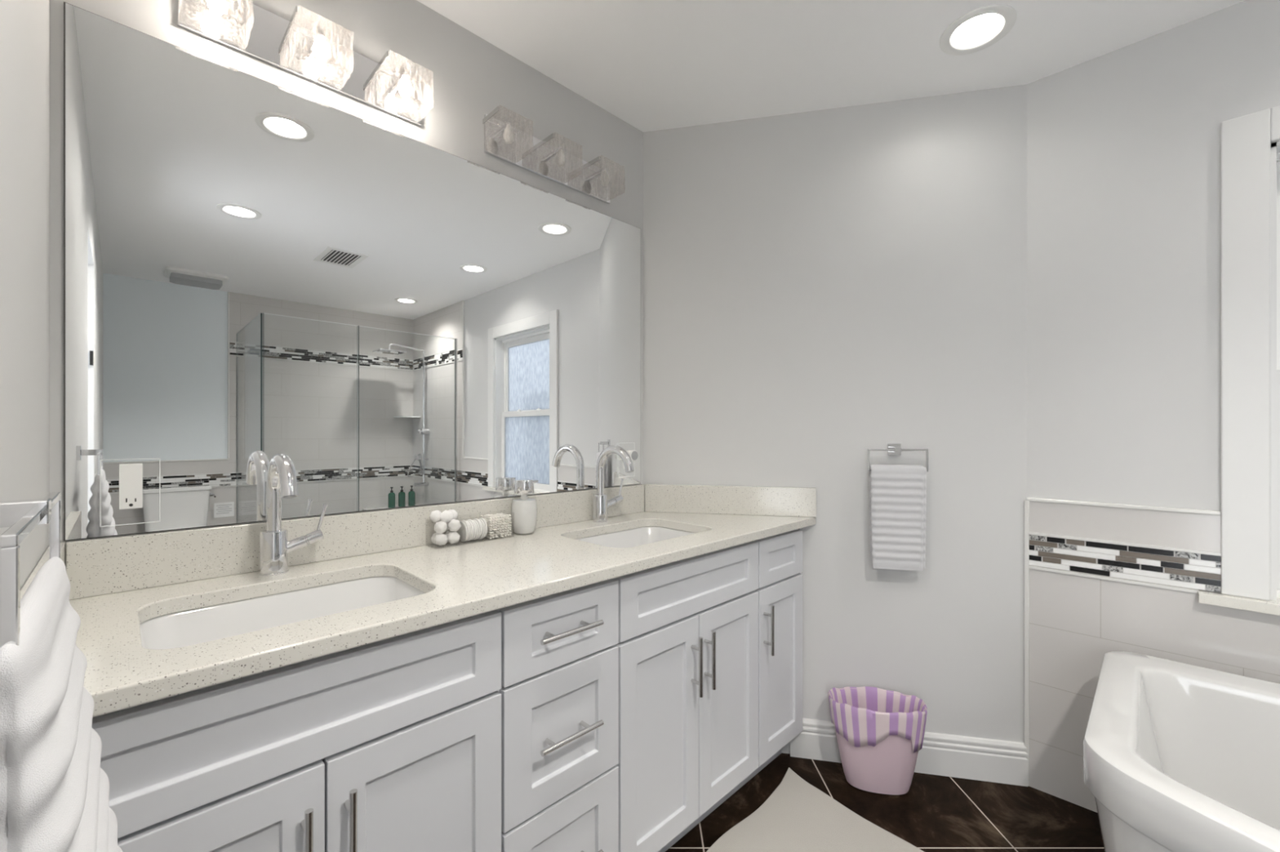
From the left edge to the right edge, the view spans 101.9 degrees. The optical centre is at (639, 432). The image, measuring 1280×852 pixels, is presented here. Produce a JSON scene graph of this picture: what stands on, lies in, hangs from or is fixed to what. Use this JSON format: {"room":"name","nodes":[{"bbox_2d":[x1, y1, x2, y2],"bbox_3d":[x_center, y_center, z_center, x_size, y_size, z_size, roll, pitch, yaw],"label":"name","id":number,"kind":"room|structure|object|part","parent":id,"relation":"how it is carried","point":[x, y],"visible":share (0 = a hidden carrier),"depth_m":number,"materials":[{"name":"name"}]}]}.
{"room":"bathroom","nodes":[
{"label":"bathroom","id":0,"kind":"room"},
{"bbox_2d":[0,0,48,590],"bbox_3d":[0.341,0.005,-0.560,0.120,2.440,4.226,0,0,-45],"label":"wall","id":1,"kind":"structure","parent":0,"point":[24,24],"depth_m":0.71,"materials":[{"name":"grey paint"}]},
{"bbox_2d":[0,492,61,648],"bbox_3d":[-0.480,0.089,0.385,0.300,0.098,0.056,0,0,45],"label":"towel rack","id":2,"kind":"object","parent":1,"relation":"attached to","point":[21,517],"visible":0.75,"depth_m":0.30,"materials":[{"name":"silver metal"}]},
{"bbox_3d":[-0.480,0.062,0.385,0.044,0.044,0.056,0,0,45],"label":"mounting post","id":3,"kind":"part","parent":2,"relation":"part of","materials":[{"name":"silver metal"}]},
{"bbox_2d":[0,556,123,851],"bbox_3d":[-0.455,0.312,0.405,0.326,0.384,0.104,0,0,45],"label":"hand towel","id":4,"kind":"object","parent":2,"relation":"hanging from","point":[55,788],"visible":1,"depth_m":0.33,"materials":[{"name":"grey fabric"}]},
{"bbox_2d":[48,0,643,545],"bbox_3d":[-0.609,0.005,1.563,1.779,2.440,0.120,0,0,-45],"label":"wall","id":5,"kind":"structure","parent":0,"point":[463,77],"depth_m":1.46,"materials":[{"name":"grey paint"}]},
{"bbox_2d":[177,0,421,126],"bbox_3d":[-0.764,-0.922,1.246,0.514,0.116,0.109,0,0,-45],"label":"vanity light","id":6,"kind":"object","parent":5,"relation":"attached to","point":[242,26],"visible":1,"depth_m":1.25,"materials":[{"name":"white glass"}]},
{"bbox_3d":[-0.898,-0.917,1.101,0.035,0.054,0.035,0,0,-45],"label":"bulb","id":7,"kind":"part","parent":6,"relation":"part of","materials":[{"name":"white glass"}]},
{"bbox_2d":[311,31,325,47],"bbox_3d":[-0.778,-0.946,1.257,0.018,0.018,0.050,0,0,-45],"label":"bulb","id":8,"kind":"object","parent":6,"relation":"attached to","point":[320,37],"depth_m":1.24,"materials":[{"name":"white glass"}]},
{"bbox_3d":[-0.760,-0.917,1.239,0.035,0.054,0.035,0,0,-45],"label":"bulb","id":9,"kind":"part","parent":6,"relation":"part of","materials":[{"name":"white glass"}]},
{"bbox_2d":[395,72,408,88],"bbox_3d":[-0.640,-0.946,1.395,0.018,0.018,0.050,0,0,-45],"label":"bulb","id":10,"kind":"object","parent":6,"relation":"attached to","point":[403,77],"depth_m":1.38,"materials":[{"name":"white glass"}]},
{"bbox_3d":[-0.623,-0.917,1.377,0.035,0.054,0.035,0,0,-45],"label":"bulb","id":11,"kind":"part","parent":6,"relation":"part of","materials":[{"name":"white glass"}]},
{"bbox_2d":[63,1,640,541],"bbox_3d":[-0.547,-0.306,1.535,1.550,1.024,0.005,0,0,-45],"label":"wall mirror","id":12,"kind":"object","parent":5,"relation":"attached to","point":[255,269],"visible":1,"depth_m":1.26,"materials":[{"name":"silver glass"}]},
{"bbox_2d":[99,457,159,527],"bbox_3d":[-1.025,0.119,1.046,0.087,0.132,0.009,0,0,-45],"label":"outlet plate","id":13,"kind":"object","parent":12,"relation":"attached to","point":[130,488],"visible":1,"depth_m":1.04,"materials":[{"name":"clear glass"}]},
{"bbox_2d":[119,463,142,509],"bbox_3d":[-1.024,0.108,1.045,0.005,0.090,0.034,0,0,45],"label":"receptacle","id":14,"kind":"object","parent":13,"relation":"attached to","point":[131,475],"depth_m":1.04,"materials":[{"name":"white plastic"}]},
{"bbox_2d":[617,442,635,477],"bbox_3d":[-0.051,0.106,2.020,0.087,0.132,0.009,0,0,-45],"label":"outlet plate","id":15,"kind":"object","parent":12,"relation":"attached to","point":[627,446],"visible":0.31,"depth_m":2.01,"materials":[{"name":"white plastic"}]},
{"bbox_2d":[626,449,638,461],"bbox_3d":[-0.034,0.088,2.002,0.042,0.042,0.040,0,0,-45],"label":"plug","id":16,"kind":"object","parent":15,"relation":"attached to","point":[633,455],"visible":0.73,"depth_m":1.99,"materials":[{"name":"white plastic"}]},
{"bbox_2d":[482,106,609,204],"bbox_3d":[-0.266,-0.922,1.743,0.521,0.116,0.109,0,0,-45],"label":"vanity light","id":17,"kind":"object","parent":5,"relation":"attached to","point":[506,143],"visible":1,"depth_m":1.73,"materials":[{"name":"grey glass"}]},
{"bbox_2d":[497,121,511,134],"bbox_3d":[-0.421,-0.946,1.614,0.018,0.018,0.050,0,0,-45],"label":"bulb","id":18,"kind":"object","parent":17,"relation":"attached to","point":[501,128],"depth_m":1.61,"materials":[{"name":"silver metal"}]},
{"bbox_3d":[-0.403,-0.917,1.597,0.035,0.054,0.035,0,0,-45],"label":"bulb","id":19,"kind":"part","parent":17,"relation":"part of","materials":[{"name":"white glass"}]},
{"bbox_2d":[549,146,562,157],"bbox_3d":[-0.283,-0.946,1.752,0.018,0.018,0.050,0,0,-45],"label":"bulb","id":20,"kind":"object","parent":17,"relation":"attached to","point":[553,153],"depth_m":1.75,"materials":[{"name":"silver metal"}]},
{"bbox_3d":[-0.265,-0.917,1.734,0.035,0.054,0.035,0,0,-45],"label":"bulb","id":21,"kind":"part","parent":17,"relation":"part of","materials":[{"name":"white glass"}]},
{"bbox_2d":[593,168,606,177],"bbox_3d":[-0.145,-0.946,1.890,0.018,0.018,0.050,0,0,-45],"label":"bulb","id":22,"kind":"object","parent":17,"relation":"attached to","point":[597,173],"depth_m":1.89,"materials":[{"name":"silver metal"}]},
{"bbox_3d":[-0.127,-0.917,1.872,0.035,0.054,0.035,0,0,-45],"label":"bulb","id":23,"kind":"part","parent":17,"relation":"part of","materials":[{"name":"white glass"}]},
{"bbox_2d":[416,0,1245,132],"bbox_3d":[1.207,-1.265,0.306,2.570,0.100,4.466,0,0,-45],"label":"ceiling","id":24,"kind":"structure","parent":0,"point":[652,65],"depth_m":1.63,"materials":[{"name":"white paint"}]},
{"bbox_2d":[939,4,1017,55],"bbox_3d":[1.018,-1.237,1.570,0.196,0.056,0.196,0,0,-45],"label":"recessed light","id":25,"kind":"object","parent":24,"relation":"in","point":[980,28],"visible":0.95,"depth_m":1.59,"materials":[{"name":"white"}]},
{"bbox_2d":[643,84,1026,754],"bbox_3d":[0.726,0.005,2.007,1.433,2.440,0.120,0,0,12],"label":"wall","id":26,"kind":"structure","parent":0,"point":[822,289],"depth_m":1.92,"materials":[{"name":"grey paint"}]},
{"bbox_2d":[867,443,928,471],"bbox_3d":[0.924,0.089,1.875,0.200,0.098,0.056,0,0,12],"label":"towel ring","id":27,"kind":"object","parent":26,"relation":"attached to","point":[893,449],"visible":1,"depth_m":1.87,"materials":[{"name":"silver metal"}]},
{"bbox_3d":[0.924,0.062,1.875,0.044,0.044,0.056,0,0,12],"label":"mounting post","id":28,"kind":"part","parent":27,"relation":"part of","materials":[{"name":"silver metal"}]},
{"bbox_2d":[868,464,926,570],"bbox_3d":[0.919,0.300,1.854,0.185,0.368,0.054,0,0,12],"label":"hand towel","id":29,"kind":"object","parent":27,"relation":"hanging from","point":[897,497],"visible":1,"depth_m":1.83,"materials":[{"name":"grey fabric"}]},
{"bbox_2d":[790,718,1027,786],"bbox_3d":[0.957,1.154,1.888,0.792,0.142,0.016,0,0,12],"label":"baseboard","id":30,"kind":"structure","parent":26,"relation":"attached to","point":[996,761],"depth_m":1.85,"materials":[{"name":"white paint"}]},
{"bbox_2d":[665,752,1104,851],"bbox_3d":[1.207,1.275,0.306,2.570,0.100,4.466,0,0,-45],"label":"floor","id":31,"kind":"structure","parent":0,"point":[937,813],"depth_m":1.67,"materials":[{"name":"tile"}]},
{"bbox_2d":[91,609,501,851],"bbox_3d":[-0.676,0.786,0.997,0.642,0.878,0.562,0,0,-45],"label":"base cabinet","id":32,"kind":"object","parent":31,"relation":"on","point":[393,744],"visible":0.77,"depth_m":0.83,"materials":[{"name":"white paint"}]},
{"bbox_3d":[-0.621,0.821,0.723,0.315,0.585,0.020,0,0,-45],"label":"door","id":33,"kind":"part","parent":32,"relation":"part of","materials":[{"name":"white paint"}]},
{"bbox_3d":[-0.509,0.654,0.793,0.012,0.165,0.038,0,0,-45],"label":"handle","id":34,"kind":"part","parent":32,"relation":"part of","materials":[{"name":"silver metal"}]},
{"bbox_3d":[-0.466,0.654,0.837,0.012,0.165,0.038,0,0,-45],"label":"handle","id":35,"kind":"part","parent":32,"relation":"part of","materials":[{"name":"silver metal"}]},
{"bbox_3d":[-0.397,0.821,0.947,0.311,0.585,0.020,0,0,-45],"label":"door","id":36,"kind":"part","parent":32,"relation":"part of","materials":[{"name":"white paint"}]},
{"bbox_2d":[20,484,816,717],"bbox_3d":[-0.220,0.278,1.464,1.947,0.139,0.569,0,0,-45],"label":"countertop","id":37,"kind":"structure","parent":32,"relation":"on","point":[118,584],"depth_m":1.14,"materials":[{"name":"stone"}]},
{"bbox_2d":[139,576,424,649],"bbox_3d":[-0.663,0.421,1.006,0.490,0.148,0.365,0,0,-45],"label":"sink","id":38,"kind":"object","parent":37,"relation":"in","point":[204,624],"visible":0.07,"depth_m":1.10,"materials":[{"name":"white ceramic"}]},
{"bbox_2d":[258,453,328,576],"bbox_3d":[-0.749,0.180,1.150,0.133,0.273,0.195,0,0,-45],"label":"faucet","id":39,"kind":"object","parent":37,"relation":"on","point":[275,547],"visible":1,"depth_m":1.16,"materials":[{"name":"silver metal"}]},
{"bbox_3d":[-0.772,0.133,1.118,0.029,0.178,0.182,0,0,-45],"label":"spout","id":40,"kind":"part","parent":39,"relation":"part of","materials":[{"name":"silver metal"}]},
{"bbox_3d":[-0.754,0.207,1.230,0.027,0.076,0.011,0,0,-34],"label":"lever","id":41,"kind":"part","parent":39,"relation":"part of","materials":[{"name":"silver metal"}]},
{"bbox_2d":[511,479,537,533],"bbox_3d":[-0.363,0.232,1.634,0.085,0.168,0.082,0,0,-45],"label":"soap dispenser","id":42,"kind":"object","parent":37,"relation":"on","point":[524,513],"visible":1,"depth_m":1.60,"materials":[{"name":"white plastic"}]},
{"bbox_2d":[592,445,634,522],"bbox_3d":[-0.065,0.180,1.834,0.133,0.273,0.195,0,0,-45],"label":"faucet","id":43,"kind":"object","parent":37,"relation":"on","point":[601,504],"visible":1,"depth_m":1.83,"materials":[{"name":"silver metal"}]},
{"bbox_3d":[-0.088,0.133,1.802,0.029,0.178,0.182,0,0,-45],"label":"spout","id":44,"kind":"part","parent":43,"relation":"part of","materials":[{"name":"silver metal"}]},
{"bbox_3d":[-0.070,0.207,1.914,0.027,0.076,0.011,0,0,-34],"label":"lever","id":45,"kind":"part","parent":43,"relation":"part of","materials":[{"name":"silver metal"}]},
{"bbox_2d":[577,526,695,547],"bbox_3d":[-0.005,0.421,1.671,0.490,0.148,0.355,0,0,-45],"label":"sink","id":46,"kind":"object","parent":37,"relation":"in","point":[635,537],"visible":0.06,"depth_m":1.85,"materials":[{"name":"white ceramic"}]},
{"bbox_3d":[-0.491,0.280,1.515,0.243,0.074,0.066,0,0,-45],"label":"organizer","id":47,"kind":"object","parent":37,"relation":"on","visible":0},
{"bbox_2d":[431,532,438,545],"bbox_3d":[-0.568,0.298,1.458,0.032,0.035,0.034,0,0,21],"label":"ball","id":48,"kind":"object","parent":47,"relation":"in","point":[434,535],"visible":0.43,"depth_m":1.45,"materials":[{"name":"white fabric"}]},
{"bbox_2d":[430,510,440,522],"bbox_3d":[-0.570,0.235,1.455,0.034,0.034,0.035,0,0,38],"label":"ball","id":49,"kind":"object","parent":47,"relation":"in","point":[435,515],"visible":0.94,"depth_m":1.44,"materials":[{"name":"white fabric"}]},
{"bbox_2d":[434,521,446,533],"bbox_3d":[-0.553,0.263,1.438,0.034,0.033,0.032,0,0,15],"label":"ball","id":50,"kind":"object","parent":47,"relation":"in","point":[440,527],"visible":1,"depth_m":1.43,"materials":[{"name":"white fabric"}]},
{"bbox_2d":[434,533,448,546],"bbox_3d":[-0.550,0.296,1.438,0.035,0.034,0.037,0,0,-45],"label":"ball","id":51,"kind":"object","parent":47,"relation":"in","point":[440,540],"visible":1,"depth_m":1.43,"materials":[{"name":"white fabric"}]},
{"bbox_2d":[440,510,453,522],"bbox_3d":[-0.542,0.234,1.454,0.034,0.035,0.033,0,0,-37],"label":"ball","id":52,"kind":"object","parent":47,"relation":"in","point":[446,516],"visible":1,"depth_m":1.44,"materials":[{"name":"white fabric"}]},
{"bbox_2d":[444,530,453,542],"bbox_3d":[-0.543,0.297,1.481,0.034,0.034,0.034,0,0,28],"label":"ball","id":53,"kind":"object","parent":47,"relation":"in","point":[447,532],"visible":0.37,"depth_m":1.47,"materials":[{"name":"white fabric"}]},
{"bbox_2d":[448,509,457,519],"bbox_3d":[-0.539,0.237,1.485,0.033,0.035,0.033,0,0,29],"label":"ball","id":54,"kind":"object","parent":47,"relation":"in","point":[455,513],"visible":0.56,"depth_m":1.48,"materials":[{"name":"white fabric"}]},
{"bbox_2d":[447,531,459,543],"bbox_3d":[-0.526,0.296,1.463,0.034,0.034,0.033,0,0,-16],"label":"ball","id":55,"kind":"object","parent":47,"relation":"in","point":[453,537],"visible":1,"depth_m":1.45,"materials":[{"name":"white fabric"}]},
{"bbox_2d":[447,519,461,531],"bbox_3d":[-0.523,0.262,1.464,0.033,0.034,0.034,0,0,3],"label":"ball","id":56,"kind":"object","parent":47,"relation":"in","point":[454,525],"visible":1,"depth_m":1.45,"materials":[{"name":"white fabric"}]},
{"bbox_2d":[457,521,467,542],"bbox_3d":[-0.511,0.285,1.495,0.058,0.058,0.008,0,0,45],"label":"pad","id":57,"kind":"object","parent":47,"relation":"in","point":[462,531],"visible":0.78,"depth_m":1.49,"materials":[{"name":"white fabric"}]},
{"bbox_2d":[461,520,470,540],"bbox_3d":[-0.507,0.282,1.499,0.058,0.058,0.007,0,0,45],"label":"pad","id":58,"kind":"object","parent":47,"relation":"in","point":[464,521],"visible":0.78,"depth_m":1.48,"materials":[{"name":"white fabric"}]},
{"bbox_2d":[466,520,471,541],"bbox_3d":[-0.503,0.285,1.504,0.005,0.058,0.058,0,0,-45],"label":"pad","id":59,"kind":"object","parent":47,"relation":"in","point":[468,523],"visible":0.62,"depth_m":1.49,"materials":[{"name":"white fabric"}]},
{"bbox_2d":[466,520,473,541],"bbox_3d":[-0.498,0.285,1.508,0.058,0.058,0.007,0,0,45],"label":"pad","id":60,"kind":"object","parent":47,"relation":"in","point":[469,522],"visible":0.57,"depth_m":1.49,"materials":[{"name":"white fabric"}]},
{"bbox_2d":[466,519,475,539],"bbox_3d":[-0.494,0.282,1.512,0.058,0.058,0.008,0,0,45],"label":"pad","id":61,"kind":"object","parent":47,"relation":"in","point":[471,521],"visible":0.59,"depth_m":1.49,"materials":[{"name":"white fabric"}]},
{"bbox_2d":[471,520,477,540],"bbox_3d":[-0.490,0.285,1.516,0.058,0.058,0.007,0,0,45],"label":"pad","id":62,"kind":"object","parent":47,"relation":"in","point":[475,524],"visible":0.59,"depth_m":1.50,"materials":[{"name":"white fabric"}]},
{"bbox_2d":[472,520,479,540],"bbox_3d":[-0.485,0.285,1.521,0.005,0.058,0.058,0,0,-45],"label":"pad","id":63,"kind":"object","parent":47,"relation":"in","point":[475,521],"visible":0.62,"depth_m":1.50,"materials":[{"name":"white fabric"}]},
{"bbox_2d":[473,518,481,538],"bbox_3d":[-0.481,0.282,1.525,0.058,0.058,0.007,0,0,45],"label":"pad","id":64,"kind":"object","parent":47,"relation":"in","point":[476,519],"visible":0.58,"depth_m":1.51,"materials":[{"name":"white fabric"}]},
{"bbox_2d":[477,520,483,539],"bbox_3d":[-0.477,0.285,1.529,0.058,0.058,0.008,0,0,45],"label":"pad","id":65,"kind":"object","parent":47,"relation":"in","point":[482,534],"visible":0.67,"depth_m":1.51,"materials":[{"name":"white fabric"}]},
{"bbox_2d":[478,519,485,538],"bbox_3d":[-0.472,0.285,1.534,0.058,0.058,0.007,0,0,45],"label":"pad","id":66,"kind":"object","parent":47,"relation":"in","point":[482,522],"visible":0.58,"depth_m":1.52,"materials":[{"name":"white fabric"}]},
{"bbox_2d":[479,518,487,537],"bbox_3d":[-0.468,0.282,1.538,0.005,0.058,0.058,0,0,-45],"label":"pad","id":67,"kind":"object","parent":47,"relation":"in","point":[482,519],"visible":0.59,"depth_m":1.52,"materials":[{"name":"white fabric"}]},
{"bbox_2d":[497,578,618,851],"bbox_3d":[-0.335,0.786,1.338,0.322,0.878,0.562,0,0,-45],"label":"drawers","id":68,"kind":"object","parent":31,"relation":"on","point":[559,691],"visible":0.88,"depth_m":1.16,"materials":[{"name":"white paint"}]},
{"bbox_3d":[-0.171,0.670,1.173,0.316,0.289,0.020,0,0,-45],"label":"drawer","id":69,"kind":"part","parent":68,"relation":"part of","materials":[{"name":"white paint"}]},
{"bbox_3d":[-0.171,0.441,1.173,0.316,0.156,0.020,0,0,-45],"label":"drawer","id":70,"kind":"part","parent":68,"relation":"part of","materials":[{"name":"white paint"}]},
{"bbox_3d":[-0.171,0.968,1.173,0.316,0.291,0.020,0,0,-45],"label":"drawer","id":71,"kind":"part","parent":68,"relation":"part of","materials":[{"name":"white paint"}]},
{"bbox_3d":[-0.155,0.668,1.148,0.165,0.012,0.038,0,0,-45],"label":"handle","id":72,"kind":"part","parent":68,"relation":"part of","materials":[{"name":"silver metal"}]},
{"bbox_3d":[-0.155,0.437,1.148,0.165,0.012,0.038,0,0,-45],"label":"handle","id":73,"kind":"part","parent":68,"relation":"part of","materials":[{"name":"silver metal"}]},
{"bbox_2d":[613,541,758,851],"bbox_3d":[0.001,0.786,1.674,0.630,0.878,0.562,0,0,-45],"label":"base cabinet","id":74,"kind":"object","parent":31,"relation":"on","point":[688,643],"visible":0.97,"depth_m":1.46,"materials":[{"name":"white paint"}]},
{"bbox_3d":[0.054,0.821,1.398,0.308,0.585,0.020,0,0,-45],"label":"door","id":75,"kind":"part","parent":74,"relation":"part of","materials":[{"name":"white paint"}]},
{"bbox_3d":[0.161,0.657,1.464,0.012,0.165,0.038,0,0,-45],"label":"handle","id":76,"kind":"part","parent":74,"relation":"part of","materials":[{"name":"silver metal"}]},
{"bbox_3d":[0.204,0.657,1.506,0.012,0.165,0.038,0,0,-45],"label":"handle","id":77,"kind":"part","parent":74,"relation":"part of","materials":[{"name":"silver metal"}]},
{"bbox_3d":[0.276,0.821,1.619,0.312,0.585,0.020,0,0,-45],"label":"door","id":78,"kind":"part","parent":74,"relation":"part of","materials":[{"name":"white paint"}]},
{"bbox_2d":[738,528,802,789],"bbox_3d":[0.331,0.786,2.004,0.302,0.878,0.562,0,0,-45],"label":"base cabinet","id":79,"kind":"object","parent":31,"relation":"on","point":[780,590],"visible":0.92,"depth_m":1.83,"materials":[{"name":"white paint"}]},
{"bbox_3d":[0.431,0.657,1.734,0.012,0.165,0.038,0,0,-45],"label":"handle","id":80,"kind":"part","parent":79,"relation":"part of","materials":[{"name":"silver metal"}]},
{"bbox_3d":[0.495,0.821,1.839,0.296,0.585,0.020,0,0,-45],"label":"door","id":81,"kind":"part","parent":79,"relation":"part of","materials":[{"name":"white paint"}]},
{"bbox_2d":[706,767,924,851],"bbox_3d":[0.400,1.216,1.353,0.929,0.017,0.541,0,0,-45],"label":"bath mat","id":82,"kind":"object","parent":31,"relation":"on","point":[797,816],"visible":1,"depth_m":1.59,"materials":[{"name":"grey fabric"}]},
{"bbox_2d":[830,688,926,795],"bbox_3d":[0.825,1.079,1.810,0.310,0.290,0.160,0,0,12],"label":"waste bin","id":83,"kind":"object","parent":31,"relation":"on","point":[887,767],"visible":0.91,"depth_m":1.75,"materials":[{"name":"pink plastic"}]},
{"bbox_2d":[827,686,927,753],"bbox_3d":[0.826,1.014,1.810,0.322,0.180,0.177,0,0,12],"label":"liner","id":84,"kind":"object","parent":83,"relation":"in","point":[854,717],"visible":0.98,"depth_m":1.76,"materials":[{"name":"purple plastic"}]},
{"bbox_2d":[1083,651,1279,851],"bbox_3d":[1.625,0.939,0.720,0.965,0.572,1.514,0,0,-45],"label":"bathtub","id":85,"kind":"object","parent":31,"relation":"on","point":[1178,757],"visible":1,"depth_m":1.29,"materials":[{"name":"white ceramic"}]},
{"bbox_2d":[1026,0,1279,511],"bbox_3d":[2.480,0.005,0.766,0.120,2.440,3.076,0,0,-45],"label":"wall","id":86,"kind":"structure","parent":0,"point":[1123,144],"depth_m":1.62,"materials":[{"name":"grey paint"}]},
{"bbox_2d":[1028,532,1221,594],"bbox_3d":[1.504,0.406,1.638,0.006,0.125,0.446,0,0,-45],"label":"mosaic","id":87,"kind":"object","parent":86,"relation":"attached to","point":[1166,553],"visible":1,"depth_m":1.62,"materials":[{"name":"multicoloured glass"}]},
{"bbox_2d":[1024,106,1279,813],"bbox_3d":[2.462,0.005,0.752,0.165,2.440,3.082,0,0,-45],"label":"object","id":88,"kind":"structure","parent":86,"relation":"in","point":[1250,164],"depth_m":1.48,"materials":[{"name":"white tile"}]},
{"bbox_3d":[2.038,0.475,1.161,0.145,0.030,1.080,0,0,-45],"label":"sill","id":89,"kind":"part","parent":88,"relation":"part of","materials":[{"name":"stone"}]},
{"bbox_3d":[2.074,-0.162,1.198,0.067,1.243,0.786,0,0,-45],"label":"frame","id":90,"kind":"part","parent":88,"relation":"part of","materials":[{"name":"white plastic"}]},
{"bbox_3d":[2.063,0.133,1.187,0.022,0.615,0.786,0,0,-45],"label":"sash","id":91,"kind":"part","parent":88,"relation":"part of","materials":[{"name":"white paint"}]}
]}

